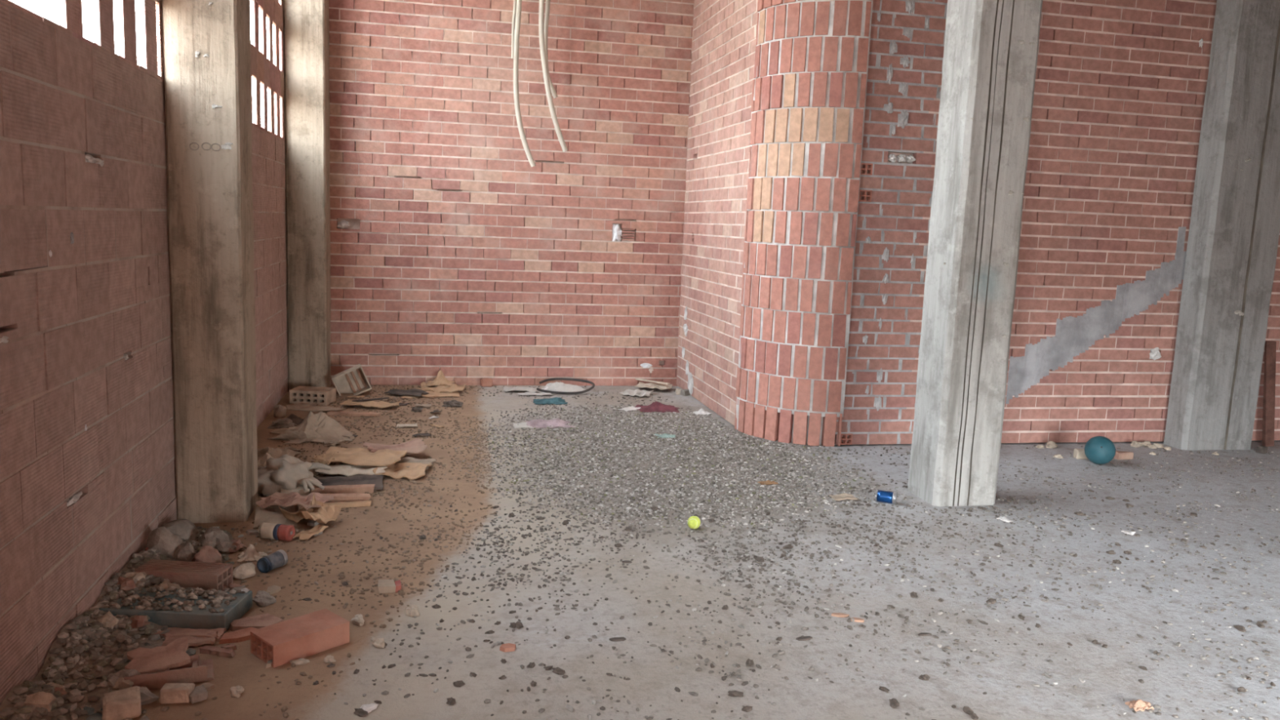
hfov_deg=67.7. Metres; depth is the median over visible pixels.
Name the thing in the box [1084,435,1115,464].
ball
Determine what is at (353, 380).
brick
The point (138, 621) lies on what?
rubble stone
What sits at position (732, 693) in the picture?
clod
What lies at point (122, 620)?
rubble stone
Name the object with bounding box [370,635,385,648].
stone
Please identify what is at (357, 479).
cardboard sheet
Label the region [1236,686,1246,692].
clod
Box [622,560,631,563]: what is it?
flake
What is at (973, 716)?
clod
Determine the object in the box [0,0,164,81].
window
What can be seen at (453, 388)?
cardboard sheet
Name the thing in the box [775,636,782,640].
clod
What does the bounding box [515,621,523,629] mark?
clod
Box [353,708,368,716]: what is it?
clod
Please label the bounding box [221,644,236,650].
shard
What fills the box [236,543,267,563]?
paper scrap
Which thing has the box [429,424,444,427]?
scrap
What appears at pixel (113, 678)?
rubble stone
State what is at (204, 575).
brick
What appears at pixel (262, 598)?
rubble stone
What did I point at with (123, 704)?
chunk
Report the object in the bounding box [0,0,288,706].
wall
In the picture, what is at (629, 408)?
paper scrap
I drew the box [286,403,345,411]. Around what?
cardboard sheet
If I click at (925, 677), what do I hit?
clod
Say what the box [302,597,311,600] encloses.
clod
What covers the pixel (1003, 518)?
paper scrap
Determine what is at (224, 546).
rubble stone
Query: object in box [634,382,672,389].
cardboard sheet
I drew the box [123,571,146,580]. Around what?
rubble stone
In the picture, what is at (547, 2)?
conduit
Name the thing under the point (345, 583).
clod
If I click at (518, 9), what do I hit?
conduit
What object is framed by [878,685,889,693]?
clod
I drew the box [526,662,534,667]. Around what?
clod
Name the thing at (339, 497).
plank
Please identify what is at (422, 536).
clod
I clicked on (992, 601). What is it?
clod
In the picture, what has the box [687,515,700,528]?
tennis ball
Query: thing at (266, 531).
drink can
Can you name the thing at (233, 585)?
shard
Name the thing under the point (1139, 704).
chunk
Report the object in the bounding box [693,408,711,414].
paper scrap
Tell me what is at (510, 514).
clod
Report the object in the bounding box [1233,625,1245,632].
clod
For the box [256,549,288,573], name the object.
drink can
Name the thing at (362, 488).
plank
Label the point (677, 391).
stone
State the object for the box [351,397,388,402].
stick
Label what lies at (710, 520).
clod
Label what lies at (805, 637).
flake
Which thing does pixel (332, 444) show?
scrap
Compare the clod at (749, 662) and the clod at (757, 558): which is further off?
the clod at (757, 558)
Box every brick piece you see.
[480,377,492,386]
[1073,448,1088,459]
[1113,450,1133,459]
[1256,444,1267,453]
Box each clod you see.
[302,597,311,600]
[326,662,334,667]
[342,581,348,586]
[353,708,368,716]
[373,700,382,704]
[387,663,395,668]
[411,406,422,412]
[419,534,426,539]
[431,604,440,608]
[441,400,462,407]
[445,697,455,705]
[453,680,464,687]
[484,630,494,633]
[498,675,506,679]
[500,658,506,663]
[508,512,514,517]
[509,622,515,628]
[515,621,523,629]
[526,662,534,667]
[529,680,537,686]
[551,666,564,675]
[562,520,568,524]
[614,543,622,547]
[650,506,659,510]
[708,518,714,523]
[721,604,728,609]
[728,690,743,697]
[741,706,752,711]
[746,658,753,666]
[753,556,764,562]
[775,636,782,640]
[782,543,793,548]
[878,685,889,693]
[888,697,899,708]
[910,591,917,597]
[918,674,929,680]
[962,706,973,714]
[968,712,978,719]
[986,598,996,604]
[993,542,1004,547]
[1017,613,1024,620]
[1074,511,1085,515]
[1092,639,1097,644]
[1105,496,1115,499]
[1106,550,1116,554]
[1111,559,1121,564]
[1123,551,1132,555]
[1124,502,1133,506]
[1137,666,1147,671]
[1190,512,1197,516]
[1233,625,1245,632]
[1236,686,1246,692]
[1256,621,1265,627]
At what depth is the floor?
3.97 m
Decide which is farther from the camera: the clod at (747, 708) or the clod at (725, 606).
the clod at (725, 606)
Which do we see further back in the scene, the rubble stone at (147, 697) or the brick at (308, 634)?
the brick at (308, 634)
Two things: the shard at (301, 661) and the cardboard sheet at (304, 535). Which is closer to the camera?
the shard at (301, 661)
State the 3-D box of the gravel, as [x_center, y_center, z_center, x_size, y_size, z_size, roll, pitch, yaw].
[1.341,0.712,6.120,7.215,0.014,6.296,1,8,-12]
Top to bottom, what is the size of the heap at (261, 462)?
0.097 m
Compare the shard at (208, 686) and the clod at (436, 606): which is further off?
the clod at (436, 606)
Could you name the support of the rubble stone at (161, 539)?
on the floor
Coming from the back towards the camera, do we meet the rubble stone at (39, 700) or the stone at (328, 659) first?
the stone at (328, 659)
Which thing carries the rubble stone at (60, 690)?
on the rubble grit
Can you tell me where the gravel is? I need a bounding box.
[160,385,1279,719]
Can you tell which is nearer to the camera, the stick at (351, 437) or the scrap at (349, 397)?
the stick at (351, 437)
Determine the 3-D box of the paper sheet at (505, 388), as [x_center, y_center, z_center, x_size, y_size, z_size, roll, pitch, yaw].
[-1.062,0.261,8.543,0.325,0.029,0.245,2,8,-5]
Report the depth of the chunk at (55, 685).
2.93 m
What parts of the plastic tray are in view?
panel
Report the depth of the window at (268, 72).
7.03 m
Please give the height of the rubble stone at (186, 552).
0.112 m
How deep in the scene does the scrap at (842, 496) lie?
5.50 m
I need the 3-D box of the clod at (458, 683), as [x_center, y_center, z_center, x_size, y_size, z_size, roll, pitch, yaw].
[-0.593,1.059,3.126,0.040,0.017,0.029,2,8,-2]
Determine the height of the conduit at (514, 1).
1.835 m
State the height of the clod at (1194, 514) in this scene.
0.017 m
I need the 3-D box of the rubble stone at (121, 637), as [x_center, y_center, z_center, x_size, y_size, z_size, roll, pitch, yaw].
[-1.792,0.954,3.290,0.093,0.036,0.060,5,9,20]
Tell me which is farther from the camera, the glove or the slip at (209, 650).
the glove
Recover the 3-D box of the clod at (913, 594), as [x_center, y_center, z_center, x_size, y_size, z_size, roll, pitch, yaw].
[1.165,0.996,4.059,0.030,0.019,0.052,3,8,6]
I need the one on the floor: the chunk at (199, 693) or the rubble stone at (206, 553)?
the chunk at (199, 693)
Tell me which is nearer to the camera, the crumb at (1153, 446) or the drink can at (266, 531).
the drink can at (266, 531)
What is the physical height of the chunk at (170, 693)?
0.057 m
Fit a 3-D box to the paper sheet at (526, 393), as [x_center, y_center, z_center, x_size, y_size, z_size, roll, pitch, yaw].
[-0.922,0.297,8.351,0.313,0.022,0.128,0,8,-13]
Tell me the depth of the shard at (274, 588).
3.83 m
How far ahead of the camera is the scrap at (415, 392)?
8.08 m
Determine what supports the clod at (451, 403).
on the floor
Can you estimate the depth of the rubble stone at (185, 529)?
4.31 m
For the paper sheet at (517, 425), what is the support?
on the floor
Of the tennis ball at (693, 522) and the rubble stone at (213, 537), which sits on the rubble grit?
the rubble stone at (213, 537)
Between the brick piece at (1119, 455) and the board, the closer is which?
the brick piece at (1119, 455)
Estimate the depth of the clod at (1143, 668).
3.45 m
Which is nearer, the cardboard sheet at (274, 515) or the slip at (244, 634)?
the slip at (244, 634)
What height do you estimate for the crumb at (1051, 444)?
0.047 m
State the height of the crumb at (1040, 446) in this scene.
0.026 m
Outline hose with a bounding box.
[536,377,595,394]
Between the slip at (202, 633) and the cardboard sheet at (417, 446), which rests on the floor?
the slip at (202, 633)
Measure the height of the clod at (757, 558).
0.017 m
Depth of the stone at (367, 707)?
2.94 m
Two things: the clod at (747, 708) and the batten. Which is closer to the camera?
the clod at (747, 708)
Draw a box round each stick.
[342,434,355,439]
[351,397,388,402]
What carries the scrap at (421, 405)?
on the floor
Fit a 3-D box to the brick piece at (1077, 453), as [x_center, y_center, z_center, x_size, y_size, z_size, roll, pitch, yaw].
[3.135,0.665,6.760,0.108,0.066,0.065,2,8,-1]
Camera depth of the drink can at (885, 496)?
5.43 m
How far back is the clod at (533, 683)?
3.15 m
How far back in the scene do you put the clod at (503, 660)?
3.30 m
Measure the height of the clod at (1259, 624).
0.021 m
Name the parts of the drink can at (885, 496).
lid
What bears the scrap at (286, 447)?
on the floor
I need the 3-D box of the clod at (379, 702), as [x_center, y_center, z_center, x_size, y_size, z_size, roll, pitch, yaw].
[-0.823,1.073,2.995,0.031,0.009,0.014,5,9,20]
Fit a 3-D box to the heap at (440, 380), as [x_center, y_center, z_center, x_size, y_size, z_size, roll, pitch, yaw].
[-1.779,0.155,8.540,0.273,0.121,0.290,1,8,-12]
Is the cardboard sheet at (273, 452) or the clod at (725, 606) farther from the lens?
the cardboard sheet at (273, 452)
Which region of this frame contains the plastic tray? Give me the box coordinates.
[98,584,252,632]
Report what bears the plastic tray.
on the floor
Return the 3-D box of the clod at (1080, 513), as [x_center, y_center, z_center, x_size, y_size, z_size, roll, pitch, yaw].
[2.474,0.863,5.365,0.066,0.019,0.030,4,8,14]
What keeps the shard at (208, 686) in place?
on the floor
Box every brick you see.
[124,636,214,689]
[134,559,232,591]
[250,608,349,667]
[288,386,336,405]
[330,364,371,395]
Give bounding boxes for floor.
[132,383,1279,719]
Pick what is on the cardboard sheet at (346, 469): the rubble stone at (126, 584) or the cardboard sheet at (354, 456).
the cardboard sheet at (354, 456)
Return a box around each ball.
[273,404,286,417]
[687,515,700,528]
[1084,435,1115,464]
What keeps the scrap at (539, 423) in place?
on the floor
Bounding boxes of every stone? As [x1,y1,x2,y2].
[24,691,57,711]
[54,687,66,695]
[95,668,117,679]
[97,610,118,627]
[106,669,141,686]
[111,630,131,643]
[111,677,133,690]
[115,576,136,591]
[116,617,125,624]
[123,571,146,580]
[130,615,150,627]
[139,687,159,705]
[146,526,183,557]
[157,578,180,589]
[160,519,199,540]
[173,541,196,561]
[191,545,222,563]
[199,527,229,551]
[215,540,236,554]
[228,538,245,553]
[229,685,244,697]
[232,562,255,579]
[240,587,249,592]
[252,590,275,607]
[267,417,294,428]
[323,654,336,662]
[351,613,364,626]
[360,703,378,712]
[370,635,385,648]
[404,604,419,617]
[675,388,681,395]
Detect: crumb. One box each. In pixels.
[1035,444,1044,448]
[1045,440,1057,448]
[1053,453,1063,458]
[1130,440,1140,447]
[1141,440,1151,446]
[1148,444,1156,448]
[1153,443,1164,448]
[1163,446,1171,450]
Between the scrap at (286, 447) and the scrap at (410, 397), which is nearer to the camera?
the scrap at (286, 447)
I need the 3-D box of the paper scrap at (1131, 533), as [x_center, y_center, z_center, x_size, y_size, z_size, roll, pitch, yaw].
[2.582,0.912,5.048,0.051,0.018,0.053,-1,9,-23]
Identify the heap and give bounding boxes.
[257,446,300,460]
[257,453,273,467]
[266,410,352,444]
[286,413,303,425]
[425,370,456,386]
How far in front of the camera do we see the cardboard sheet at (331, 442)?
6.29 m
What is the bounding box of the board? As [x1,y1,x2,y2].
[1262,341,1276,446]
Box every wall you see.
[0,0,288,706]
[328,0,693,386]
[675,0,872,446]
[834,0,1279,444]
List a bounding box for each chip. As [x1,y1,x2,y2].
[831,613,848,617]
[850,617,864,622]
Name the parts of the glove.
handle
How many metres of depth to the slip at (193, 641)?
3.34 m
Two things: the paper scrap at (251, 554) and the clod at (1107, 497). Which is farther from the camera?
the clod at (1107, 497)
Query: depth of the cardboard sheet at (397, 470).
5.62 m
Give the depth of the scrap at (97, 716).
2.82 m
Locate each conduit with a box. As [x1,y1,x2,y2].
[511,0,516,58]
[513,0,535,167]
[538,0,568,151]
[543,0,558,98]
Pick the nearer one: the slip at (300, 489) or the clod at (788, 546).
the clod at (788, 546)
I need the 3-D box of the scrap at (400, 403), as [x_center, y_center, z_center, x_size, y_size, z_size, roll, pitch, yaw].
[-1.946,0.354,7.682,0.165,0.017,0.072,2,8,-4]
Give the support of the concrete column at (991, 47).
on the floor
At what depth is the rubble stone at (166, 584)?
3.68 m
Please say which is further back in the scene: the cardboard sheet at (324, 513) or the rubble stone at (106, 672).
the cardboard sheet at (324, 513)
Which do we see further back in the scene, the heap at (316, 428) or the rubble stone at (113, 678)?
the heap at (316, 428)
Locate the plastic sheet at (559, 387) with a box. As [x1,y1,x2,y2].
[541,382,592,394]
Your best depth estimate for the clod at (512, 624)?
3.58 m
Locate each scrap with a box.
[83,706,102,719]
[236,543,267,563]
[284,446,304,451]
[323,443,338,446]
[347,395,364,398]
[384,388,428,396]
[389,401,408,405]
[395,423,417,427]
[400,395,418,399]
[412,432,431,436]
[415,404,431,406]
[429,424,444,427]
[524,418,573,428]
[533,396,568,404]
[617,405,640,411]
[635,400,679,413]
[654,433,675,438]
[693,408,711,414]
[757,480,778,484]
[829,493,857,500]
[996,516,1013,522]
[1120,529,1135,535]
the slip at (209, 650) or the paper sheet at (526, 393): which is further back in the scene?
the paper sheet at (526, 393)
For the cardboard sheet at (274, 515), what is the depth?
4.70 m
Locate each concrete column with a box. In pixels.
[160,0,257,523]
[283,0,331,391]
[907,0,1042,506]
[1163,0,1279,450]
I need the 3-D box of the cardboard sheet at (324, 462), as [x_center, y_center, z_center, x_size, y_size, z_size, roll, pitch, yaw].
[-1.869,0.589,5.644,0.140,0.073,0.233,1,8,-9]
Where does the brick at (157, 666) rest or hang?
on the floor
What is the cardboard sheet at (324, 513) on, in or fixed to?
on the cardboard sheet at (274, 515)
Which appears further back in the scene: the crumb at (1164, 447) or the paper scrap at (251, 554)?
the crumb at (1164, 447)
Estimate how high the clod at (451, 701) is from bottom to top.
0.017 m
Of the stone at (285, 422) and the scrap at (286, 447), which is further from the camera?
the stone at (285, 422)
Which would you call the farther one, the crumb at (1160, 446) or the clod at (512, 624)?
the crumb at (1160, 446)
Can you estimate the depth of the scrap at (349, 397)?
7.91 m
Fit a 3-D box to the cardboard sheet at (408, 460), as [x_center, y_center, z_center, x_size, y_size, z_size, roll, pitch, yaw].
[-1.391,0.632,5.863,0.240,0.025,0.219,2,8,1]
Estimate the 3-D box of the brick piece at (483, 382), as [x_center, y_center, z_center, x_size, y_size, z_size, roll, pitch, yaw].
[-1.397,0.204,8.686,0.118,0.074,0.081,0,8,-15]
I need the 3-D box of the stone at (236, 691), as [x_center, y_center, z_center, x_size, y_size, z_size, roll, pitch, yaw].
[-1.274,1.043,3.011,0.042,0.029,0.044,3,8,6]
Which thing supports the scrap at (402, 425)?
on the floor
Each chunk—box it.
[47,681,65,690]
[102,685,141,719]
[159,683,195,703]
[189,684,208,703]
[680,389,690,395]
[1124,699,1154,711]
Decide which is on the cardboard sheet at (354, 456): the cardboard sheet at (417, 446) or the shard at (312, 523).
the cardboard sheet at (417, 446)
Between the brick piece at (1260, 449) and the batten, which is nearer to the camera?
the brick piece at (1260, 449)
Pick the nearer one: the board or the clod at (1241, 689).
the clod at (1241, 689)
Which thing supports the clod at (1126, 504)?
on the floor
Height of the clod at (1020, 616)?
0.014 m
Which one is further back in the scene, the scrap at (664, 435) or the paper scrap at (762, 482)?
the scrap at (664, 435)
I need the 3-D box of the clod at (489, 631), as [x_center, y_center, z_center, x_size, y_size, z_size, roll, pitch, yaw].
[-0.556,1.006,3.530,0.039,0.011,0.018,-2,9,-29]
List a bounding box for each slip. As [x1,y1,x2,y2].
[153,627,226,641]
[161,631,217,646]
[199,645,235,657]
[218,626,257,644]
[229,613,284,631]
[280,485,310,495]
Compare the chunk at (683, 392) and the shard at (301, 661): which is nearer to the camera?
the shard at (301, 661)
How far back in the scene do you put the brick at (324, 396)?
7.55 m
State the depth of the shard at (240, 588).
3.83 m
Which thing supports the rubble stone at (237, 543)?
on the floor
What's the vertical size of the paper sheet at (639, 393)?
0.040 m
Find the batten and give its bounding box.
[635,377,670,384]
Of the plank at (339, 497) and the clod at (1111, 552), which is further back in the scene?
the plank at (339, 497)
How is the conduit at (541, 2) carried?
hanging from the ceiling
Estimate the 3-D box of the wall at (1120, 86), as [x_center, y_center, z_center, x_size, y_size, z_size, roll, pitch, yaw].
[4.508,-1.687,7.208,6.202,4.703,0.171,1,8,-12]
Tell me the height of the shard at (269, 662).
0.013 m
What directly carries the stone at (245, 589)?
on the floor
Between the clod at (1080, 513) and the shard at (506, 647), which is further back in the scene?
the clod at (1080, 513)
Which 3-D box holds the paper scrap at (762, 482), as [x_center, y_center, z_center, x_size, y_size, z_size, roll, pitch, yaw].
[0.775,0.735,5.752,0.121,0.024,0.070,1,8,-12]
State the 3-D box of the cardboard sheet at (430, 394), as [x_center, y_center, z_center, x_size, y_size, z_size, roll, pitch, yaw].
[-1.708,0.290,8.172,0.321,0.024,0.244,0,8,-13]
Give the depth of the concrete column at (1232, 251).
7.02 m
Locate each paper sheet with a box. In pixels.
[502,386,539,391]
[512,422,533,428]
[516,391,552,395]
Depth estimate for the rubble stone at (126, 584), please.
3.63 m
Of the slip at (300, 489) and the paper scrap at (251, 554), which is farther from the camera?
the slip at (300, 489)
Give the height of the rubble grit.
0.112 m
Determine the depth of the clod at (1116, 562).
4.57 m
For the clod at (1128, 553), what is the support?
on the floor
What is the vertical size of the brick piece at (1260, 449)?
0.053 m
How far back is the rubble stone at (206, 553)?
4.04 m
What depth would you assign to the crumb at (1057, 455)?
6.75 m
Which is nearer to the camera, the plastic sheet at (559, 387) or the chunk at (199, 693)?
the chunk at (199, 693)
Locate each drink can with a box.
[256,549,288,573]
[257,522,295,541]
[875,489,897,503]
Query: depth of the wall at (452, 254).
8.54 m
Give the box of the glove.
[257,454,330,496]
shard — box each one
[200,682,213,690]
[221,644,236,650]
[229,583,242,590]
[232,585,245,590]
[245,528,258,534]
[266,585,280,594]
[266,659,272,668]
[289,657,309,665]
[306,520,319,526]
[499,643,515,652]
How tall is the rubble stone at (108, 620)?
0.048 m
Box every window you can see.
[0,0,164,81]
[249,0,285,141]
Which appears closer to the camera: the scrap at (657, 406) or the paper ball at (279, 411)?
the paper ball at (279, 411)
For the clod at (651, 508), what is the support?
on the floor
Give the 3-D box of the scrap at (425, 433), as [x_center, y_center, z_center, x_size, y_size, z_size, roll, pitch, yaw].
[-1.515,0.519,6.626,0.135,0.022,0.059,-4,10,-35]
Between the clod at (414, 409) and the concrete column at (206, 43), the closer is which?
the concrete column at (206, 43)
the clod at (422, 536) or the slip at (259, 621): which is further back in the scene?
the clod at (422, 536)
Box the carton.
[377,579,401,593]
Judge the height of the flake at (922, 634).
0.006 m
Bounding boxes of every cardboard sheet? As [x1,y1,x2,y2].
[253,505,298,527]
[255,491,333,510]
[278,493,342,523]
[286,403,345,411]
[292,524,328,540]
[309,474,383,491]
[310,451,338,465]
[311,446,407,466]
[314,463,387,476]
[323,440,340,444]
[339,399,400,408]
[363,436,426,453]
[373,462,431,479]
[395,457,435,469]
[417,382,465,392]
[421,391,459,397]
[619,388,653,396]
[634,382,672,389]
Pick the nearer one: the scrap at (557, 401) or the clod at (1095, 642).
the clod at (1095, 642)
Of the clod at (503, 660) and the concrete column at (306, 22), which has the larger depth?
the concrete column at (306, 22)
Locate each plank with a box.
[311,484,374,493]
[320,493,370,502]
[324,500,371,507]
[327,411,380,416]
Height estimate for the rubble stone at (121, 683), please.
0.044 m
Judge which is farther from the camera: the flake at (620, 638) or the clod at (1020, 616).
the clod at (1020, 616)
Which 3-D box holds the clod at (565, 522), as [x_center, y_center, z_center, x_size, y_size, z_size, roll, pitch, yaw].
[-0.381,0.824,4.838,0.032,0.017,0.055,6,9,22]
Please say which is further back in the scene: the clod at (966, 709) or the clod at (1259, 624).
the clod at (1259, 624)
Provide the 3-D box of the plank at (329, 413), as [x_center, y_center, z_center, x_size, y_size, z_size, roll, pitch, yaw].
[-2.167,0.407,7.228,0.387,0.022,0.065,2,8,-2]
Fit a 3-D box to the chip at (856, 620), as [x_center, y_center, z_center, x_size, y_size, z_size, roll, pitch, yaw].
[0.858,1.028,3.778,0.060,0.008,0.027,3,8,5]
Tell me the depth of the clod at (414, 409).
7.44 m
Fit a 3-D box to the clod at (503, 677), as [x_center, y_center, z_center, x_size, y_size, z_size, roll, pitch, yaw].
[-0.458,1.059,3.185,0.026,0.012,0.017,-3,10,-34]
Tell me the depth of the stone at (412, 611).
3.65 m
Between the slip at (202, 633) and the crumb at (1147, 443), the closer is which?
the slip at (202, 633)
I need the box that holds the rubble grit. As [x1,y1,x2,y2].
[0,526,258,719]
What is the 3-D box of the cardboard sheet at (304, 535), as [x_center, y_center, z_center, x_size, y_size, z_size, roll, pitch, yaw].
[-1.559,0.817,4.515,0.078,0.026,0.195,5,8,15]
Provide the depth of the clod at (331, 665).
3.22 m
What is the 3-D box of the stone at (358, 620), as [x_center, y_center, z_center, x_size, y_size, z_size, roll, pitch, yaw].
[-1.054,0.969,3.565,0.043,0.037,0.064,-4,10,-38]
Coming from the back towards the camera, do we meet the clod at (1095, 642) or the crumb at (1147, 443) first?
the crumb at (1147, 443)
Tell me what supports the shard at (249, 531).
on the floor
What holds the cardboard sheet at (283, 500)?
on the cardboard sheet at (274, 515)
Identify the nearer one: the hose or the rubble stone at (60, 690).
the rubble stone at (60, 690)
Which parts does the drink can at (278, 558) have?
lid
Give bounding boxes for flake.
[608,636,626,641]
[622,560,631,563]
[795,635,812,640]
[918,632,931,636]
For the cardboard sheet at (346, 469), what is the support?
on the cardboard sheet at (357, 479)
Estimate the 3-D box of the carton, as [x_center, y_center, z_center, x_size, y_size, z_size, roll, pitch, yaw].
[-1.022,0.924,3.890,0.092,0.041,0.065,0,9,-18]
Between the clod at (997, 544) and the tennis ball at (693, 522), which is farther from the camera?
the tennis ball at (693, 522)
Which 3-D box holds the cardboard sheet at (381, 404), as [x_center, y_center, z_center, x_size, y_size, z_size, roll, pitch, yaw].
[-2.132,0.345,7.565,0.446,0.052,0.226,2,8,1]
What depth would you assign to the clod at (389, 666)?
3.23 m
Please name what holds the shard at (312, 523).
on the floor
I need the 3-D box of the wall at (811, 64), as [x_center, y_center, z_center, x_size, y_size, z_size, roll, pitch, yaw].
[0.982,-1.890,7.644,0.608,4.700,2.498,1,8,-12]
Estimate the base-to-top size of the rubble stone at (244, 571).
0.057 m
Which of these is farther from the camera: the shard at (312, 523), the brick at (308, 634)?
the shard at (312, 523)
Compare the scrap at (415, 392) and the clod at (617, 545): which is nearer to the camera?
the clod at (617, 545)
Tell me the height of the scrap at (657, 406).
0.070 m
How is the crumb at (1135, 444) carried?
on the floor
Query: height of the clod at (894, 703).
0.019 m
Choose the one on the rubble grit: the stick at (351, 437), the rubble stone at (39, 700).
the rubble stone at (39, 700)
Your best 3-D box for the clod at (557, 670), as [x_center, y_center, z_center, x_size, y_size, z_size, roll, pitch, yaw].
[-0.278,1.054,3.244,0.052,0.019,0.030,6,9,22]
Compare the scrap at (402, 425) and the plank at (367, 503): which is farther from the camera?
the scrap at (402, 425)

